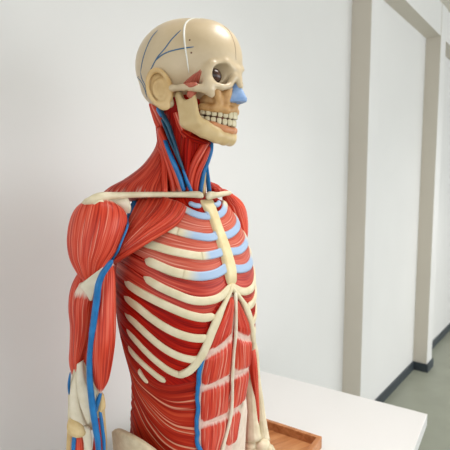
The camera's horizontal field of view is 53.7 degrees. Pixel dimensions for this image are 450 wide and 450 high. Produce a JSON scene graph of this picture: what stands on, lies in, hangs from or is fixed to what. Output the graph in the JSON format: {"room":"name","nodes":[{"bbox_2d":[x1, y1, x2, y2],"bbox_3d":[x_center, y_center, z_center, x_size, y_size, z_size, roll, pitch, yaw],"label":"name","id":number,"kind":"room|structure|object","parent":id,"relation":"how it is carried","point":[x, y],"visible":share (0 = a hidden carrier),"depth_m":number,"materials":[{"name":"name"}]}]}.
{"room":"science classroom","nodes":[
{"label":"science classroom","id":0,"kind":"room"},
{"bbox_2d":[0,0,449,449],"bbox_3d":[2.114,-0.319,4.273,0.200,2.670,15.000,4,7,39],"label":"wall","id":1,"kind":"structure","parent":0,"point":[76,120],"depth_m":1.59,"materials":[{"name":"paint"}]},
{"bbox_2d":[342,0,381,398],"bbox_3d":[0.711,-0.133,2.310,0.100,2.670,0.136,4,7,39],"label":"pillar","id":2,"kind":"structure","parent":1,"relation":"attached to","point":[366,14],"depth_m":2.26,"materials":[{"name":"paint"}]},
{"bbox_2d":[375,323,449,401],"bbox_3d":[2.236,0.989,4.298,0.112,0.062,15.000,4,7,39],"label":"baseboard","id":3,"kind":"structure","parent":1,"relation":"attached to","point":[413,365],"depth_m":3.33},
{"bbox_2d":[384,0,449,59],"bbox_3d":[2.230,-1.529,4.064,0.097,0.220,14.800,4,7,39],"label":"trim","id":4,"kind":"structure","parent":1,"relation":"attached to","point":[425,16],"depth_m":2.88,"materials":[{"name":"paint"}]},
{"bbox_2d":[413,3,446,363],"bbox_3d":[1.523,-0.227,3.308,0.100,2.670,0.136,4,7,39],"label":"pillar","id":5,"kind":"structure","parent":1,"relation":"attached to","point":[435,46],"depth_m":3.26,"materials":[{"name":"paint"}]},
{"bbox_2d":[383,331,449,449],"bbox_3d":[4.407,1.185,2.550,14.336,0.001,15.622,0,5,0],"label":"floor","id":6,"kind":"structure","parent":0,"point":[428,393],"depth_m":2.97,"materials":[{"name":"plastic"}]},
{"bbox_2d":[260,371,426,449],"bbox_3d":[0.030,0.952,1.038,0.620,0.750,1.100,4,6,33],"label":"side table","id":7,"kind":"object","parent":6,"relation":"on","point":[344,421],"visible":0.51,"depth_m":1.27,"materials":[{"name":"laminate"}]},
{"bbox_2d":[66,18,274,449],"bbox_3d":[-0.071,0.115,0.843,0.270,0.952,0.410,3,6,30],"label":"model","id":8,"kind":"object","parent":7,"relation":"on","point":[176,272],"visible":1,"depth_m":0.74},
{"bbox_2d":[266,419,321,449],"bbox_3d":[0.101,0.552,1.120,0.235,0.030,0.170,4,6,33],"label":"wooden tray","id":9,"kind":"object","parent":7,"relation":"on","point":[282,437],"visible":0.35,"depth_m":1.14,"materials":[{"name":"brown wood"}]},
{"bbox_2d":[440,0,449,11],"bbox_3d":[4.407,-1.473,2.299,14.336,0.001,15.622,0,5,0],"label":"ceiling","id":10,"kind":"structure","parent":0,"point":[446,3],"depth_m":3.10,"materials":[{"name":"paint"}]}
]}

